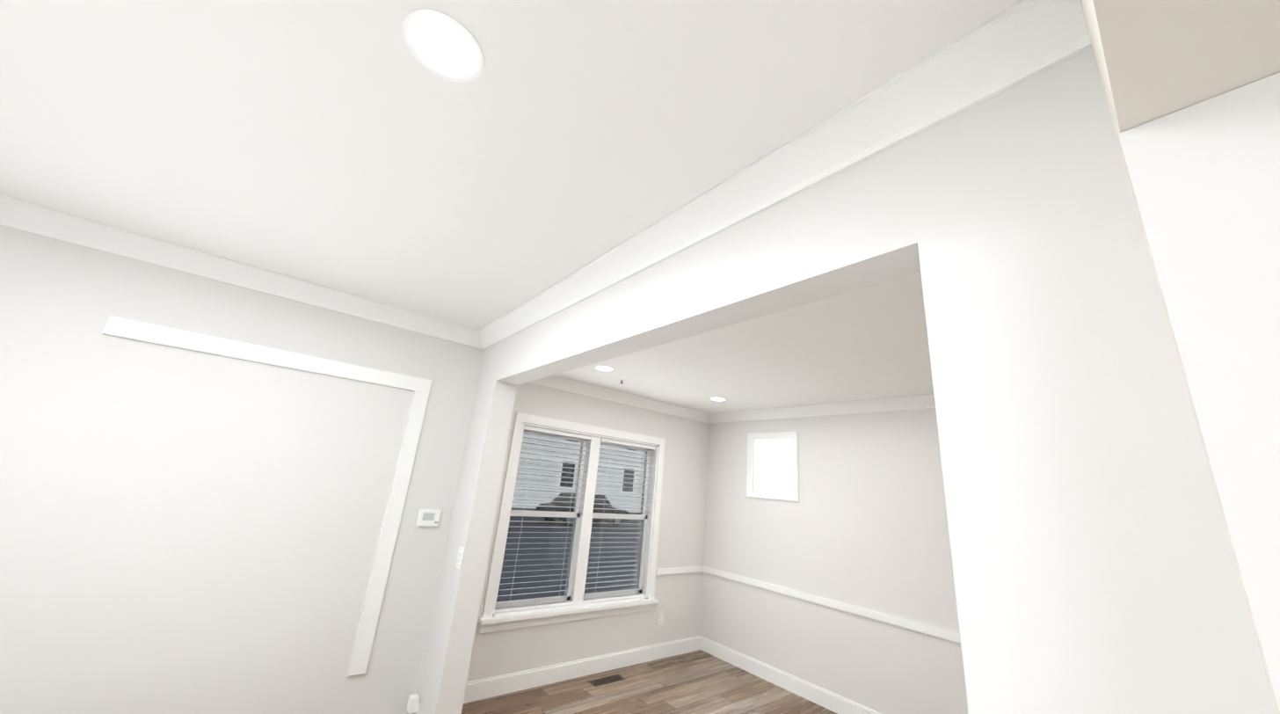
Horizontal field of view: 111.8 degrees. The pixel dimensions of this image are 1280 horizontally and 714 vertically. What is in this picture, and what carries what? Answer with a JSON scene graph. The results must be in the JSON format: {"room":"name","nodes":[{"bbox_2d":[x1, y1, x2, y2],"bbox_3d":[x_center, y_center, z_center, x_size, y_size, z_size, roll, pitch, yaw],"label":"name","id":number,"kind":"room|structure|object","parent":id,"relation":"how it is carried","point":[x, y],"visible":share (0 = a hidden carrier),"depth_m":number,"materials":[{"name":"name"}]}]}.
{"room":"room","nodes":[
{"label":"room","id":0,"kind":"room"},
{"bbox_2d":[0,225,483,713],"bbox_3d":[-3.622,0.466,1.245,5.900,2.780,0.200,18,-20,-36],"label":"wall","id":1,"kind":"structure","parent":0,"point":[185,531],"depth_m":2.21,"materials":[{"name":"beige paint"}]},
{"bbox_2d":[0,194,486,349],"bbox_3d":[-3.414,-0.835,1.510,5.900,0.110,0.095,18,-20,-36],"label":"crown molding","id":2,"kind":"structure","parent":1,"relation":"attached to","point":[17,214],"depth_m":2.34,"materials":[{"name":"white paint"}]},
{"bbox_2d":[102,315,432,676],"bbox_3d":[-2.087,0.813,2.311,1.490,1.740,0.020,18,-20,-36],"label":"trim","id":3,"kind":"structure","parent":1,"relation":"in","point":[193,341],"depth_m":2.59,"materials":[{"name":"white paint"}]},
{"bbox_2d":[406,693,419,713],"bbox_3d":[-1.297,2.022,2.529,0.050,0.127,0.216,18,-20,-36],"label":"outlet","id":4,"kind":"object","parent":1,"relation":"attached to","point":[413,703],"visible":0.97,"depth_m":2.52,"materials":[{"name":"white plastic"}]},
{"bbox_2d":[415,509,441,527],"bbox_3d":[-1.383,1.059,2.842,0.140,0.110,0.029,18,-20,-36],"label":"thermostat","id":5,"kind":"object","parent":1,"relation":"attached to","point":[428,518],"visible":1,"depth_m":2.83,"materials":[{"name":"white plastic"}]},
{"bbox_2d":[0,0,1020,414],"bbox_3d":[0.237,-1.149,-0.019,9.550,0.250,10.700,18,-20,-36],"label":"ceiling","id":6,"kind":"structure","parent":0,"point":[353,146],"depth_m":1.37,"materials":[{"name":"white paint"}]},
{"bbox_2d":[402,7,484,82],"bbox_3d":[-0.481,-0.758,1.066,0.186,0.006,0.186,18,-20,-36],"label":"recessed light","id":7,"kind":"object","parent":6,"relation":"in","point":[443,45],"visible":1,"depth_m":1.05,"materials":[{"name":"glowing white light lens"},{"name":"white plastic trim"}]},
{"bbox_2d":[594,364,614,370],"bbox_3d":[-0.322,0.104,3.936,0.186,0.006,0.186,18,-20,-36],"label":"recessed light","id":8,"kind":"object","parent":6,"relation":"in","point":[601,367],"visible":1,"depth_m":3.92,"materials":[{"name":"white paint"}]},
{"bbox_2d":[709,397,726,400],"bbox_3d":[0.866,0.469,4.812,0.186,0.006,0.186,18,-20,-36],"label":"recessed light","id":9,"kind":"object","parent":6,"relation":"in","point":[717,398],"visible":1,"depth_m":4.80,"materials":[{"name":"white paint"}]},
{"bbox_2d":[466,382,709,682],"bbox_3d":[-0.446,1.758,4.659,3.750,2.780,0.200,18,-20,-36],"label":"wall","id":10,"kind":"structure","parent":0,"point":[680,543],"depth_m":4.81,"materials":[{"name":"beige paint"}]},
{"bbox_2d":[479,412,665,632],"bbox_3d":[-0.568,1.672,4.528,1.975,1.870,0.270,18,-20,-36],"label":"window","id":11,"kind":"structure","parent":10,"relation":"in","point":[575,602],"depth_m":4.45,"materials":[{"name":"white paint"}]},
{"bbox_2d":[463,635,702,703],"bbox_3d":[-0.540,2.986,4.166,3.220,0.140,0.016,18,-20,-36],"label":"baseboard","id":12,"kind":"structure","parent":10,"relation":"attached to","point":[486,687],"depth_m":4.08,"materials":[{"name":"white paint"}]},
{"bbox_2d":[528,375,710,421],"bbox_3d":[-0.284,0.443,4.889,3.030,0.110,0.095,18,-20,-36],"label":"crown molding","id":13,"kind":"structure","parent":10,"relation":"attached to","point":[554,381],"depth_m":4.92,"materials":[{"name":"white paint"}]},
{"bbox_2d":[658,611,663,625],"bbox_3d":[0.235,2.920,4.835,0.070,0.115,0.010,18,-20,-36],"label":"electrical outlet plate","id":14,"kind":"object","parent":10,"relation":"attached to","point":[660,617],"visible":1,"depth_m":4.83,"materials":[{"name":"white plastic"}]},
{"bbox_2d":[461,649,836,713],"bbox_3d":[0.006,1.657,-0.832,9.600,0.050,10.700,18,-20,-36],"label":"floor","id":15,"kind":"structure","parent":0,"point":[699,681],"depth_m":3.92,"materials":[{"name":"brown wood"}]},
{"bbox_2d":[588,674,625,686],"bbox_3d":[-0.311,3.057,4.101,0.350,0.006,0.120,18,-20,-36],"label":"floor vent","id":16,"kind":"object","parent":15,"relation":"in","point":[603,680],"visible":1,"depth_m":4.09,"materials":[{"name":"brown metal"}]},
{"bbox_2d":[700,407,968,713],"bbox_3d":[2.178,1.815,4.058,0.200,2.780,4.015,18,-20,-36],"label":"wall","id":17,"kind":"structure","parent":0,"point":[862,522],"depth_m":4.14,"materials":[{"name":"beige paint"}]},
{"bbox_2d":[746,431,799,501],"bbox_3d":[1.528,1.248,4.991,0.070,0.740,0.670,18,-20,-36],"label":"window","id":18,"kind":"structure","parent":17,"relation":"in","point":[776,467],"depth_m":4.98,"materials":[{"name":"white glass"}]},
{"bbox_2d":[698,636,880,713],"bbox_3d":[1.982,3.050,3.621,0.016,0.140,4.015,18,-20,-36],"label":"baseboard","id":19,"kind":"structure","parent":17,"relation":"attached to","point":[839,704],"depth_m":4.26,"materials":[{"name":"white paint"}]},
{"bbox_2d":[655,566,960,643],"bbox_3d":[1.755,2.192,3.619,0.785,0.060,4.015,18,-20,-36],"label":"trim","id":20,"kind":"structure","parent":17,"relation":"attached to","point":[947,635],"depth_m":4.14,"materials":[{"name":"white paint"}]},
{"bbox_2d":[705,393,935,423],"bbox_3d":[2.179,0.504,4.348,0.095,0.110,4.015,18,-20,-36],"label":"crown molding","id":21,"kind":"structure","parent":17,"relation":"attached to","point":[919,402],"depth_m":4.53,"materials":[{"name":"white paint"}]},
{"bbox_2d":[412,48,1277,713],"bbox_3d":[-0.455,0.981,2.032,0.150,2.780,4.015,18,-20,-36],"label":"wall","id":22,"kind":"structure","parent":0,"point":[1094,567],"depth_m":0.79,"materials":[{"name":"beige paint"}]},
{"bbox_2d":[455,545,464,568],"bbox_3d":[-1.100,1.219,2.632,0.016,0.115,0.070,18,-20,-36],"label":"light switch","id":23,"kind":"object","parent":22,"relation":"attached to","point":[460,557],"visible":1,"depth_m":2.62,"materials":[{"name":"white plastic"}]},
{"bbox_2d":[474,0,1091,348],"bbox_3d":[-0.150,-0.399,1.997,0.095,0.110,3.115,18,-20,-36],"label":"crown molding","id":24,"kind":"structure","parent":22,"relation":"attached to","point":[1016,44],"depth_m":1.14,"materials":[{"name":"white paint"}]},
{"bbox_2d":[1080,0,1279,713],"bbox_3d":[-0.169,0.305,-0.343,9.250,2.780,0.164,18,-20,-36],"label":"wall","id":25,"kind":"structure","parent":0,"point":[1191,88],"depth_m":0.52,"materials":[{"name":"beige paint"}]},
{"label":"outside","id":26,"kind":"structure","parent":0,"visible":0},
{"bbox_2d":[496,507,640,601],"bbox_3d":[-5.814,11.685,33.713,80.000,0.100,53.800,18,-20,-36],"label":"street","id":27,"kind":"structure","parent":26,"point":[514,527],"depth_m":11.96,"materials":[{"name":"grey asphalt"}]},
{"bbox_2d":[511,433,645,512],"bbox_3d":[-5.270,7.157,34.870,50.000,9.300,6.250,18,-20,-36],"label":"house","id":28,"kind":"structure","parent":27,"relation":"on","point":[549,483],"depth_m":30.80,"materials":[{"name":"white"}]},
{"bbox_2d":[535,491,630,525],"bbox_3d":[-2.776,7.620,21.800,4.600,1.460,1.824,19,-22,-40],"label":"car","id":29,"kind":"object","parent":27,"relation":"on","point":[571,505],"depth_m":21.20,"materials":[{"name":"black paint"}]}
]}

